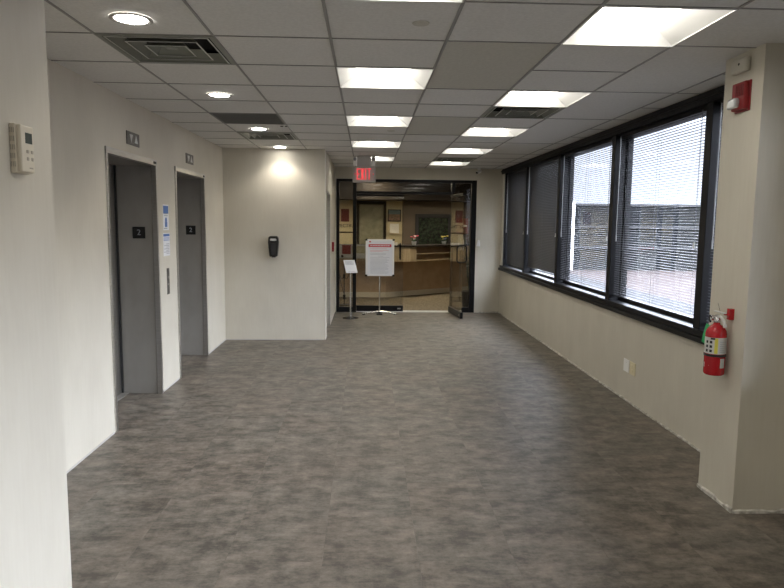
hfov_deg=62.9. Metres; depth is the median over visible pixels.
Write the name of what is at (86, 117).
wall
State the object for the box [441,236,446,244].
flower pot
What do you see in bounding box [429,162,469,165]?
ceiling light
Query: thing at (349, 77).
ceiling light
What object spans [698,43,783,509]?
pillar
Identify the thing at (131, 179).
door
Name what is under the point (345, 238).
wall
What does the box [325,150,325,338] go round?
trim
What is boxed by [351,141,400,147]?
ceiling light
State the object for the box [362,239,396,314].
stand
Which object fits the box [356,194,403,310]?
door
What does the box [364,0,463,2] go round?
ceiling light
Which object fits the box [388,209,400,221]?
landscape picture
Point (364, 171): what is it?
exit sign
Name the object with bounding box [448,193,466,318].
door
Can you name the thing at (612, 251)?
window
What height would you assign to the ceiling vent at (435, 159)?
0.080 m
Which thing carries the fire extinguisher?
attached to the pillar
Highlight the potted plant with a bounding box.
[461,215,469,306]
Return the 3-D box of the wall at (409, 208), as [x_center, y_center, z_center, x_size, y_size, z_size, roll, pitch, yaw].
[1.125,-1.509,16.160,1.740,2.620,0.060,0,6,-2]
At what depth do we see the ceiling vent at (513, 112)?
5.55 m
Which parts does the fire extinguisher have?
carry handle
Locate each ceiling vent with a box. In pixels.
[95,34,235,64]
[209,113,285,124]
[237,132,297,139]
[432,158,476,161]
[480,106,565,118]
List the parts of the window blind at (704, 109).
rail, lift cord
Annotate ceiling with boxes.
[44,0,783,168]
[340,182,470,201]
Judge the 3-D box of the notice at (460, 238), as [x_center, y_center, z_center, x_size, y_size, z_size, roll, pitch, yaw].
[1.394,-0.527,13.089,0.280,1.360,0.240,0,6,-2]
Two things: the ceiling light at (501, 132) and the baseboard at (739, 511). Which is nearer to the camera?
the baseboard at (739, 511)
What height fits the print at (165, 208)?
0.198 m
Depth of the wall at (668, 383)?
6.04 m
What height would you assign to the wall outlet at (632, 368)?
0.116 m
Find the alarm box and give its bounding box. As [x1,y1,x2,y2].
[731,56,750,75]
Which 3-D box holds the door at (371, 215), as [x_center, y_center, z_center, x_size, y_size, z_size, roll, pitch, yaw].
[-0.521,-1.269,16.111,0.740,2.120,0.080,0,6,-2]
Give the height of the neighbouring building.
2.800 m
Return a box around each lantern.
[126,130,139,147]
[186,153,193,164]
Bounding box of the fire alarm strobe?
[727,79,751,113]
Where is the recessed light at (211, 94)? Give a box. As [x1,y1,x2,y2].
[206,92,232,97]
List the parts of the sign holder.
sign panel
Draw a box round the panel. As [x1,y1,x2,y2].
[167,268,169,294]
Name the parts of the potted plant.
pot, stem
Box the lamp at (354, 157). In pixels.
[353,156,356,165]
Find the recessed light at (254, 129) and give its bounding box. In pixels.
[249,128,268,130]
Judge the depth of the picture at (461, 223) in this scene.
16.10 m
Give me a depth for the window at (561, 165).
7.98 m
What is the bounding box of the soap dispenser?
[268,236,278,256]
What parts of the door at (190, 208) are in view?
floor number plate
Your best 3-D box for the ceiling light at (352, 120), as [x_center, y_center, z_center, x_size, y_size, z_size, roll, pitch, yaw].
[-0.124,-1.659,5.998,0.597,0.089,0.597,0,6,-2]
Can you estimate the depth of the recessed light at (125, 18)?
3.00 m
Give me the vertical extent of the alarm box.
0.080 m
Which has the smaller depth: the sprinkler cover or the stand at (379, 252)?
the sprinkler cover
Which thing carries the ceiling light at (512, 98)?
attached to the ceiling at (286, 54)
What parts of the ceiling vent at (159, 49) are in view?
plate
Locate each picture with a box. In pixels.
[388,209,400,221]
[415,214,450,243]
[456,218,467,233]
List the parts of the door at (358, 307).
rail, rail, pull handle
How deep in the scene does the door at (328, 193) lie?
9.81 m
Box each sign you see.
[340,209,356,232]
[340,244,365,258]
[353,156,375,182]
[390,224,398,233]
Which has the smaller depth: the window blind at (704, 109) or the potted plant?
the window blind at (704, 109)
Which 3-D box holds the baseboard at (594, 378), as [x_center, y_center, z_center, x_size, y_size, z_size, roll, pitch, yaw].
[2.065,0.755,7.761,0.014,0.018,7.620,0,6,-2]
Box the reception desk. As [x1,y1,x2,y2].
[339,243,469,296]
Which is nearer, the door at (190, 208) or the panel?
the panel
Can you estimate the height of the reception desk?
1.115 m
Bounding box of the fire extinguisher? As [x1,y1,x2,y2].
[702,304,734,375]
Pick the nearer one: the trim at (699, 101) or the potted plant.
the trim at (699, 101)
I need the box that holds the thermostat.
[9,123,34,174]
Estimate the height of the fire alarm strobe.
0.164 m
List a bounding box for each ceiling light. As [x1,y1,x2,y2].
[336,67,433,88]
[346,115,412,126]
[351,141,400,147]
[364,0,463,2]
[371,157,394,160]
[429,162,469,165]
[442,148,492,153]
[461,127,528,136]
[493,90,592,106]
[561,6,737,46]
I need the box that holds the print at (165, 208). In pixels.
[163,206,167,226]
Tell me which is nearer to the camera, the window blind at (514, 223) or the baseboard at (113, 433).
the baseboard at (113, 433)
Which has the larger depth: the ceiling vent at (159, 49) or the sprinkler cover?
the ceiling vent at (159, 49)
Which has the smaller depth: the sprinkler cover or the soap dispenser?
the sprinkler cover
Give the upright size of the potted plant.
1.750 m
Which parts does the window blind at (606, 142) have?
rail, lift cord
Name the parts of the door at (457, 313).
rail, rail, pull handle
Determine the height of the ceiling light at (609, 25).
0.089 m
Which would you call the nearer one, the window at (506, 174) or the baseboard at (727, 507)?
the baseboard at (727, 507)
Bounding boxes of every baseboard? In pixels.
[67,336,326,472]
[498,312,699,451]
[697,483,731,512]
[732,508,783,513]
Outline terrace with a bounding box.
[570,270,695,303]
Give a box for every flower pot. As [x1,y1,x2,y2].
[410,235,417,244]
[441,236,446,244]
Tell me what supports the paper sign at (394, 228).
attached to the wall at (345, 238)
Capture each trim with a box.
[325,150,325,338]
[498,265,703,344]
[501,85,724,173]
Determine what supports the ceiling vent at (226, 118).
in the ceiling at (286, 54)
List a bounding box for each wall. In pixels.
[0,0,71,587]
[47,58,225,470]
[222,148,334,338]
[335,167,502,312]
[340,200,401,243]
[402,201,470,243]
[499,84,724,448]
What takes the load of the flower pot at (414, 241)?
on the reception desk
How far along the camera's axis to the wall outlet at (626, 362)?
5.86 m
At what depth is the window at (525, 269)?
9.66 m
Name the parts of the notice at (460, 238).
post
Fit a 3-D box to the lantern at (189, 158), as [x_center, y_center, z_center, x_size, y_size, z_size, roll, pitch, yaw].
[-2.156,-1.437,6.832,0.014,0.104,0.280,0,6,-2]
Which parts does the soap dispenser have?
panel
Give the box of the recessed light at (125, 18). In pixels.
[109,12,152,25]
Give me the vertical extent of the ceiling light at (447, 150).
0.089 m
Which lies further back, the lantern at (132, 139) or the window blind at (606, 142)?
the window blind at (606, 142)
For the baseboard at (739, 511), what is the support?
attached to the wall
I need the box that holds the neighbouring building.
[570,202,699,270]
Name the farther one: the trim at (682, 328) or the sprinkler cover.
the trim at (682, 328)
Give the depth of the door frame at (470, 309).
11.33 m
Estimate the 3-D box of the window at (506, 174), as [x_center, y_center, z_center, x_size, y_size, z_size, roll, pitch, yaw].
[2.060,-1.208,10.460,0.170,1.595,1.430,0,6,-2]
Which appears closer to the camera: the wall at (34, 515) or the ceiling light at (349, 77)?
the wall at (34, 515)
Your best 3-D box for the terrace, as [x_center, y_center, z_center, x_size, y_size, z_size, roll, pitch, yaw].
[48.293,0.656,17.107,82.100,0.300,90.000,0,6,-2]
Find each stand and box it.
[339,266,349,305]
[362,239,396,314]
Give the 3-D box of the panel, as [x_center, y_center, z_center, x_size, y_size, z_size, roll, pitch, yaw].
[-2.136,-0.123,6.130,0.012,0.250,0.076,0,6,-2]
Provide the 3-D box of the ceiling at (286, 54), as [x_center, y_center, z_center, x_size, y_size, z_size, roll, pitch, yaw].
[0.052,-1.314,1.490,5.409,0.410,19.650,0,6,-2]
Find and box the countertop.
[358,243,469,246]
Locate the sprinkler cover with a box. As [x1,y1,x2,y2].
[412,20,429,26]
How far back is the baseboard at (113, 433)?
6.43 m
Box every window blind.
[506,168,525,267]
[527,156,558,274]
[560,138,612,292]
[613,106,706,319]
[706,100,723,323]
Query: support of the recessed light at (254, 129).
in the ceiling at (286, 54)
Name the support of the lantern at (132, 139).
attached to the wall at (86, 117)
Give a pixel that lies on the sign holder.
(350, 266)
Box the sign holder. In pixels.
[343,260,357,318]
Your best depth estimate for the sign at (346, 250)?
13.34 m
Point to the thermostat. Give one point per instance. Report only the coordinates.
(21, 136)
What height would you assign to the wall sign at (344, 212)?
0.595 m
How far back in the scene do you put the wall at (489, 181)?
11.33 m
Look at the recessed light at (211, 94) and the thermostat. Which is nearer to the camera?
the thermostat
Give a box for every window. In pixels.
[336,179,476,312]
[502,173,521,269]
[522,164,553,279]
[554,143,610,295]
[605,112,705,322]
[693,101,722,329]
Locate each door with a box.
[104,146,163,431]
[174,166,208,377]
[327,191,329,325]
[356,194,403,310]
[357,201,385,243]
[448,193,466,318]
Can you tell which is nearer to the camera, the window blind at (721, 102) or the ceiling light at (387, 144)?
the window blind at (721, 102)
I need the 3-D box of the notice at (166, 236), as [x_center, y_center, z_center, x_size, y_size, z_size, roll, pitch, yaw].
[-2.135,-0.469,6.071,0.004,0.216,0.200,0,6,-2]
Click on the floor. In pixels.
(403, 449)
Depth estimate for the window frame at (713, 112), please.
4.53 m
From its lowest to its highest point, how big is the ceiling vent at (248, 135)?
0.080 m
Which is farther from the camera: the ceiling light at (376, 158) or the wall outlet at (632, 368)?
the ceiling light at (376, 158)
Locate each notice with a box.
[163,204,168,229]
[163,233,169,255]
[452,235,463,301]
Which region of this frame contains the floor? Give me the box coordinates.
[67,292,783,587]
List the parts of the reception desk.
panel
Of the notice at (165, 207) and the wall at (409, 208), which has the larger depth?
the wall at (409, 208)
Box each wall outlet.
[623,358,629,372]
[629,361,635,376]
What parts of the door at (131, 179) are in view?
panel, sill, floor number plate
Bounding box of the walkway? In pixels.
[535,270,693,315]

